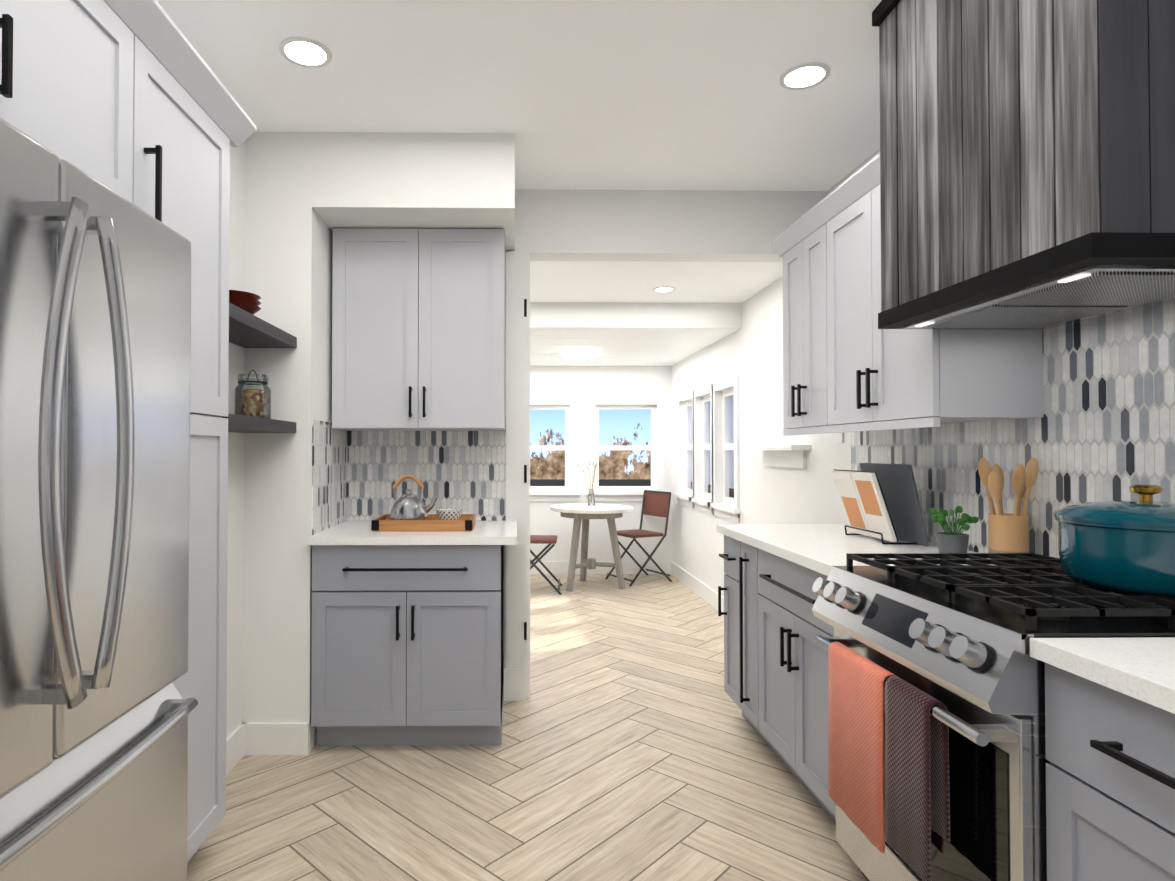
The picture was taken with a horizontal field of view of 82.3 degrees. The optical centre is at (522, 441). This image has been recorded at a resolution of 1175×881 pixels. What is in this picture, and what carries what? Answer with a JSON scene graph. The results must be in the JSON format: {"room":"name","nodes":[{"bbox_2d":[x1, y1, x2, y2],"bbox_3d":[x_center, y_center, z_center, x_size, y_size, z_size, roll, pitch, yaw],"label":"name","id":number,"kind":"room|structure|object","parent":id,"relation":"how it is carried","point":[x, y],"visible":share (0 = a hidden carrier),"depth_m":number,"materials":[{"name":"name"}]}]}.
{"room":"kitchen","nodes":[
{"label":"kitchen","id":0,"kind":"room"},
{"bbox_2d":[226,132,332,752],"bbox_3d":[-1.288,-0.033,0.858,0.840,2.620,5.130,0,-1,-1],"label":"wall","id":1,"kind":"structure","parent":0,"point":[280,248],"depth_m":2.81,"materials":[{"name":"white paint"}]},
{"bbox_2d":[0,0,143,209],"bbox_3d":[-1.241,-0.804,1.124,0.629,0.510,0.951,0,-1,-1],"label":"upper cabinet","id":2,"kind":"object","parent":1,"relation":"attached to","point":[134,102],"depth_m":1.42,"materials":[{"name":"paint"}]},
{"bbox_2d":[226,722,253,774],"bbox_3d":[-1.162,1.235,2.459,0.015,0.130,0.675,0,-1,-1],"label":"baseboard","id":3,"kind":"structure","parent":1,"relation":"attached to","point":[240,742],"depth_m":2.73,"materials":[{"name":"white wood"}]},
{"bbox_2d":[222,413,295,432],"bbox_3d":[-1.059,-0.065,2.478,0.218,0.045,0.672,0,-1,-1],"label":"shelf","id":4,"kind":"object","parent":1,"relation":"attached to","point":[242,424],"visible":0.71,"depth_m":2.45,"materials":[{"name":"grey wood"}]},
{"bbox_2d":[234,370,270,418],"bbox_3d":[-1.041,-0.182,2.578,0.132,0.192,0.132,0,-1,-1],"label":"jar","id":5,"kind":"object","parent":4,"relation":"on","point":[253,402],"visible":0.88,"depth_m":2.54,"materials":[{"name":"clear glass"}]},
{"bbox_2d":[229,302,296,347],"bbox_3d":[-1.059,-0.423,2.483,0.218,0.045,0.672,0,-1,-1],"label":"shelf","id":6,"kind":"object","parent":1,"relation":"attached to","point":[247,329],"visible":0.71,"depth_m":2.51,"materials":[{"name":"grey wood"}]},
{"bbox_2d":[229,290,260,314],"bbox_3d":[-1.061,-0.490,2.442,0.196,0.088,0.196,0,-1,-1],"label":"bowls","id":7,"kind":"object","parent":6,"relation":"on","point":[248,302],"visible":0.25,"depth_m":2.39,"materials":[{"name":"brown ceramic"}]},
{"bbox_2d":[312,420,347,534],"bbox_3d":[-0.896,0.154,3.128,0.005,0.490,0.585,0,-1,-1],"label":"backsplash","id":8,"kind":"structure","parent":1,"relation":"attached to","point":[329,471],"depth_m":3.07,"materials":[{"name":"tile"}]},
{"bbox_2d":[312,132,514,250],"bbox_3d":[-0.469,-1.151,3.144,0.860,0.320,0.610,0,-1,-1],"label":"soffit","id":9,"kind":"structure","parent":0,"point":[380,180],"depth_m":2.84,"materials":[{"name":"white paint"}]},
{"bbox_2d":[157,0,881,190],"bbox_3d":[0.021,-1.392,0.894,3.500,0.100,5.430,0,-1,-1],"label":"ceiling","id":10,"kind":"structure","parent":0,"point":[633,94],"depth_m":2.44,"materials":[{"name":"white paint"}]},
{"bbox_2d":[279,37,331,67],"bbox_3d":[-0.737,-1.320,2.268,0.170,0.006,0.170,0,-1,-1],"label":"recessed light","id":11,"kind":"object","parent":10,"relation":"in","point":[306,52],"visible":1,"depth_m":2.26,"materials":[{"name":"white plastic"}]},
{"bbox_2d":[780,62,829,89],"bbox_3d":[1.016,-1.318,2.411,0.170,0.006,0.170,0,-1,-1],"label":"recessed light","id":12,"kind":"object","parent":10,"relation":"in","point":[805,76],"visible":1,"depth_m":2.40,"materials":[{"name":"white plastic"}]},
{"bbox_2d":[187,574,867,880],"bbox_3d":[-0.002,1.331,2.591,3.800,0.060,8.900,0,-1,-1],"label":"floor","id":13,"kind":"structure","parent":0,"point":[634,746],"depth_m":2.50,"materials":[{"name":"beige wood"}]},
{"bbox_2d":[0,118,197,880],"bbox_3d":[-1.123,0.389,1.112,0.818,1.785,0.910,0,-1,-1],"label":"fridge","id":14,"kind":"object","parent":13,"relation":"on","point":[96,709],"visible":1,"depth_m":1.18,"materials":[{"name":"silver metal"}]},
{"bbox_2d":[144,4,235,863],"bbox_3d":[-1.251,0.121,1.849,0.629,2.340,0.560,0,-1,-1],"label":"tall cabinet","id":15,"kind":"object","parent":13,"relation":"on","point":[190,128],"depth_m":1.97,"materials":[{"name":"paint"}]},
{"bbox_2d":[308,521,516,745],"bbox_3d":[-0.461,0.853,3.085,0.866,0.910,0.656,0,-1,-1],"label":"base cabinet","id":16,"kind":"object","parent":13,"relation":"on","point":[407,637],"visible":1,"depth_m":2.80,"materials":[{"name":"paint"}]},
{"bbox_2d":[371,514,474,531],"bbox_3d":[-0.448,0.373,3.097,0.446,0.050,0.283,0,-1,-1],"label":"tray","id":17,"kind":"object","parent":16,"relation":"on","point":[464,522],"visible":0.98,"depth_m":2.96,"materials":[{"name":"brown wood"}]},
{"bbox_2d":[389,474,436,519],"bbox_3d":[-0.507,0.267,3.099,0.222,0.234,0.180,0,-1,-1],"label":"kettle","id":18,"kind":"object","parent":17,"relation":"on","point":[408,505],"visible":0.71,"depth_m":3.05,"materials":[{"name":"silver metal"}]},
{"bbox_2d":[436,508,461,519],"bbox_3d":[-0.338,0.346,3.060,0.120,0.075,0.120,0,-1,-1],"label":"bowl","id":19,"kind":"object","parent":17,"relation":"on","point":[449,514],"visible":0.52,"depth_m":3.02,"materials":[{"name":"white ceramic"}]},
{"bbox_2d":[530,535,561,594],"bbox_3d":[0.102,0.919,6.120,0.516,0.879,0.422,0,-1,4],"label":"chair","id":20,"kind":"object","parent":13,"relation":"on","point":[549,540],"visible":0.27,"depth_m":5.94,"materials":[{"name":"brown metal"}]},
{"bbox_2d":[550,503,632,591],"bbox_3d":[0.640,0.978,6.235,0.770,0.757,0.770,0,-1,-1],"label":"dining table","id":21,"kind":"object","parent":13,"relation":"on","point":[585,513],"visible":0.98,"depth_m":6.12,"materials":[{"name":"grey wood"}]},
{"bbox_2d":[578,461,596,505],"bbox_3d":[0.608,0.389,6.230,0.186,0.420,0.144,0,-1,-1],"label":"vase","id":22,"kind":"object","parent":21,"relation":"on","point":[590,499],"visible":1,"depth_m":6.23,"materials":[{"name":"clear glass"}]},
{"bbox_2d":[605,490,671,586],"bbox_3d":[1.134,0.925,6.551,0.516,0.879,0.422,0,-1,-27],"label":"chair","id":23,"kind":"object","parent":13,"relation":"on","point":[655,503],"visible":0.9,"depth_m":6.57,"materials":[{"name":"brown leather"}]},
{"bbox_2d":[720,536,731,698],"bbox_3d":[1.276,0.871,3.069,0.617,0.875,0.289,0,-1,-1],"label":"base cabinet","id":24,"kind":"object","parent":13,"relation":"on","point":[727,556],"depth_m":3.16,"materials":[{"name":"paint"}]},
{"bbox_2d":[732,540,747,721],"bbox_3d":[1.278,0.868,2.865,0.617,0.875,0.322,0,-1,-1],"label":"base cabinet","id":25,"kind":"object","parent":13,"relation":"on","point":[739,551],"depth_m":2.94,"materials":[{"name":"paint"}]},
{"bbox_2d":[748,548,835,823],"bbox_3d":[1.284,0.862,2.426,0.617,0.875,0.776,0,-1,-1],"label":"base cabinet","id":26,"kind":"object","parent":13,"relation":"on","point":[788,669],"depth_m":2.43,"materials":[{"name":"paint"}]},
{"bbox_2d":[716,524,993,575],"bbox_3d":[1.269,0.410,2.645,0.645,0.035,1.202,0,-1,-1],"label":"countertop","id":27,"kind":"structure","parent":26,"relation":"on","point":[816,547],"depth_m":2.60,"materials":[{"name":"white stone"}]},
{"bbox_2d":[831,463,928,545],"bbox_3d":[1.422,0.239,2.667,0.216,0.306,0.364,0,-1,-1],"label":"cookbook stand","id":28,"kind":"object","parent":27,"relation":"on","point":[880,501],"visible":1,"depth_m":2.61,"materials":[{"name":"white"}]},
{"bbox_2d":[929,506,978,558],"bbox_3d":[1.414,0.298,2.184,0.118,0.175,0.139,0,-1,-1],"label":"plant pot","id":29,"kind":"object","parent":27,"relation":"on","point":[951,542],"visible":0.96,"depth_m":2.17,"materials":[{"name":"grey"}]},
{"bbox_2d":[978,458,1037,558],"bbox_3d":[1.533,0.217,2.111,0.155,0.335,0.146,0,-1,-1],"label":"utensil crock","id":30,"kind":"object","parent":27,"relation":"on","point":[1008,532],"visible":0.81,"depth_m":2.08,"materials":[{"name":"brown wood"}]},
{"bbox_2d":[812,553,1174,880],"bbox_3d":[1.230,0.810,1.654,0.738,0.957,0.756,0,-1,-1],"label":"range","id":31,"kind":"object","parent":13,"relation":"on","point":[952,633],"visible":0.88,"depth_m":1.42,"materials":[{"name":"silver metal"}]},
{"bbox_2d":[828,642,895,853],"bbox_3d":[0.892,0.781,1.758,0.054,0.433,0.275,0,-1,-1],"label":"hanging towel","id":32,"kind":"object","parent":31,"relation":"hanging from","point":[856,740],"visible":0.96,"depth_m":1.73,"materials":[{"name":"orange fabric"}]},
{"bbox_2d":[885,676,949,880],"bbox_3d":[0.895,0.758,1.523,0.054,0.393,0.165,0,-1,-1],"label":"towel","id":33,"kind":"object","parent":31,"relation":"hanging from","point":[917,797],"visible":0.96,"depth_m":1.49,"materials":[{"name":"fabric"}]},
{"bbox_2d":[1053,485,1174,596],"bbox_3d":[1.423,0.213,1.525,0.332,0.231,0.383,0,-1,-1],"label":"pot","id":34,"kind":"object","parent":31,"relation":"on","point":[1127,546],"visible":1,"depth_m":1.45,"materials":[{"name":"teal metal"}]},
{"bbox_2d":[1045,664,1174,880],"bbox_3d":[1.303,0.842,1.012,0.617,0.875,0.516,0,-1,-1],"label":"base cabinet","id":35,"kind":"object","parent":13,"relation":"on","point":[1110,748],"depth_m":1.14,"materials":[{"name":"paint"}]},
{"bbox_2d":[1030,637,1174,715],"bbox_3d":[1.301,0.377,0.282,0.645,0.035,1.990,0,-1,-1],"label":"countertop","id":36,"kind":"structure","parent":35,"relation":"on","point":[1142,670],"depth_m":1.15,"materials":[{"name":"white stone"}]},
{"bbox_2d":[530,366,671,560],"bbox_3d":[0.355,0.052,6.989,2.370,2.620,0.150,0,-1,-1],"label":"wall","id":37,"kind":"structure","parent":0,"point":[582,384],"depth_m":6.92,"materials":[{"name":"white paint"}]},
{"bbox_2d":[530,397,579,500],"bbox_3d":[0.166,0.076,6.934,0.830,1.070,0.145,0,-1,-1],"label":"window","id":38,"kind":"structure","parent":37,"relation":"in","point":[565,489],"depth_m":6.90,"materials":[{"name":"white wood"}]},
{"bbox_2d":[530,561,669,573],"bbox_3d":[0.422,1.296,6.890,2.160,0.130,0.015,0,-1,-1],"label":"baseboard","id":39,"kind":"structure","parent":37,"relation":"attached to","point":[556,567],"depth_m":6.89,"materials":[{"name":"white wood"}]},
{"bbox_2d":[586,398,666,500],"bbox_3d":[1.066,0.076,6.946,0.830,1.070,0.145,0,-1,-1],"label":"window","id":40,"kind":"structure","parent":37,"relation":"in","point":[619,489],"depth_m":6.92,"materials":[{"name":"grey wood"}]},
{"bbox_2d":[530,328,738,365],"bbox_3d":[0.445,-1.087,5.946,2.520,0.570,2.270,0,-1,-1],"label":"ceiling","id":41,"kind":"structure","parent":0,"point":[642,346],"depth_m":5.54,"materials":[{"name":"white paint"}]},
{"bbox_2d":[561,349,598,358],"bbox_3d":[0.505,-0.777,5.927,0.340,0.050,0.340,0,-1,-1],"label":"light","id":42,"kind":"object","parent":41,"relation":"attached to","point":[580,353],"visible":1,"depth_m":5.82,"materials":[{"name":"white plastic"}]},
{"bbox_2d":[530,302,741,328],"bbox_3d":[0.460,-0.908,4.793,2.220,0.180,0.029,0,-1,-1],"label":"wall","id":43,"kind":"structure","parent":0,"point":[628,315],"depth_m":4.78,"materials":[{"name":"white paint"}]},
{"bbox_2d":[530,261,782,302],"bbox_3d":[0.468,-1.201,4.213,2.520,0.390,1.200,0,-1,-1],"label":"ceiling","id":44,"kind":"structure","parent":0,"point":[639,282],"depth_m":4.17,"materials":[{"name":"white paint"}]},
{"bbox_2d":[653,286,674,291],"bbox_3d":[0.925,-1.001,4.386,0.140,0.006,0.140,0,-1,-1],"label":"recessed light","id":45,"kind":"object","parent":44,"relation":"in","point":[664,289],"visible":1,"depth_m":4.38,"materials":[{"name":"white plastic"}]},
{"bbox_2d":[504,189,827,666],"bbox_3d":[-0.079,0.004,3.514,3.330,2.620,0.150,0,-1,-1],"label":"wall","id":46,"kind":"structure","parent":0,"point":[659,225],"depth_m":3.46,"materials":[{"name":"white paint"}]},
{"bbox_2d":[332,228,505,430],"bbox_3d":[-0.484,-0.523,3.237,0.795,0.926,0.392,0,-1,-1],"label":"upper cabinet","id":47,"kind":"object","parent":46,"relation":"attached to","point":[418,330],"visible":0.96,"depth_m":3.09,"materials":[{"name":"paint"}]},
{"bbox_2d":[347,425,505,520],"bbox_3d":[-0.495,0.158,3.428,0.815,0.490,0.005,0,-1,-1],"label":"backsplash","id":48,"kind":"structure","parent":46,"relation":"attached to","point":[465,471],"depth_m":3.43,"materials":[{"name":"tile"}]},
{"bbox_2d":[504,252,529,700],"bbox_3d":[-0.031,0.169,3.497,0.135,2.290,0.180,0,-1,-1],"label":"door frame","id":49,"kind":"structure","parent":46,"relation":"attached to","point":[517,678],"depth_m":3.42,"materials":[{"name":"white paint"}]},
{"bbox_2d":[671,148,977,596],"bbox_3d":[1.672,-0.007,2.707,0.150,2.620,8.750,0,-1,-1],"label":"wall","id":50,"kind":"structure","parent":0,"point":[750,352],"depth_m":4.58,"materials":[{"name":"white paint"}]},
{"bbox_2d":[674,390,693,507],"bbox_3d":[1.572,0.068,6.310,0.145,1.070,0.660,0,-1,-1],"label":"window","id":51,"kind":"structure","parent":50,"relation":"in","point":[683,499],"depth_m":6.50,"materials":[{"name":"grey wood"}]},
{"bbox_2d":[670,561,723,611],"bbox_3d":[1.558,1.271,5.072,0.015,0.130,3.680,0,-1,-1],"label":"baseboard","id":52,"kind":"structure","parent":50,"relation":"attached to","point":[701,589],"depth_m":5.89,"materials":[{"name":"white wood"}]},
{"bbox_2d":[691,384,713,514],"bbox_3d":[1.580,0.060,5.730,0.145,1.070,0.660,0,-1,-1],"label":"window","id":53,"kind":"structure","parent":50,"relation":"in","point":[703,505],"depth_m":5.92,"materials":[{"name":"grey wood"}]},
{"bbox_2d":[710,375,740,522],"bbox_3d":[1.587,0.052,5.150,0.145,1.070,0.660,0,-1,-1],"label":"window","id":54,"kind":"structure","parent":50,"relation":"in","point":[731,496],"depth_m":5.28,"materials":[{"name":"grey wood"}]},
{"bbox_2d":[747,445,810,467],"bbox_3d":[1.525,0.086,4.019,0.110,0.130,0.700,0,-1,-1],"label":"sill ledge","id":55,"kind":"object","parent":50,"relation":"attached to","point":[792,456],"visible":1,"depth_m":3.93,"materials":[{"name":"white wood"}]},
{"bbox_2d":[779,209,882,432],"bbox_3d":[1.419,-0.522,2.950,0.340,0.915,0.511,0,-1,-1],"label":"upper cabinet","id":56,"kind":"object","parent":50,"relation":"attached to","point":[797,243],"depth_m":3.00,"materials":[{"name":"paint"}]},
{"bbox_2d":[834,432,843,441],"bbox_3d":[1.585,-0.058,3.351,0.008,0.120,0.080,0,-1,-1],"label":"switch plate","id":57,"kind":"object","parent":50,"relation":"attached to","point":[838,437],"visible":0.36,"depth_m":3.34,"materials":[{"name":"white plastic"}]},
{"bbox_2d":[815,153,1042,428],"bbox_3d":[1.426,-0.529,2.438,0.340,0.915,0.757,0,-1,-1],"label":"upper cabinet","id":58,"kind":"object","parent":50,"relation":"attached to","point":[849,365],"depth_m":2.36,"materials":[{"name":"paint"}]},
{"bbox_2d":[851,300,1174,557],"bbox_3d":[1.616,-0.004,1.131,0.005,0.750,4.200,0,-1,-1],"label":"backsplash","id":59,"kind":"structure","parent":50,"relation":"attached to","point":[1102,428],"depth_m":1.95,"materials":[{"name":"tile"}]},
{"bbox_2d":[872,0,1174,328],"bbox_3d":[1.343,-0.834,1.679,0.523,0.990,0.758,0,-1,-1],"label":"range hood","id":60,"kind":"object","parent":50,"relation":"attached to","point":[1027,164],"visible":1,"depth_m":1.51,"materials":[{"name":"weathered gray wood"},{"name":"black painted trim"},{"name":"stainless steel"}]},
{"label":"outside","id":61,"kind":"structure","parent":0,"visible":0},
{"bbox_2d":[530,410,650,478],"bbox_3d":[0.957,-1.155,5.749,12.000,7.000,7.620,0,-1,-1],"label":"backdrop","id":62,"kind":"structure","parent":61,"point":[622,427],"depth_m":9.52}
]}

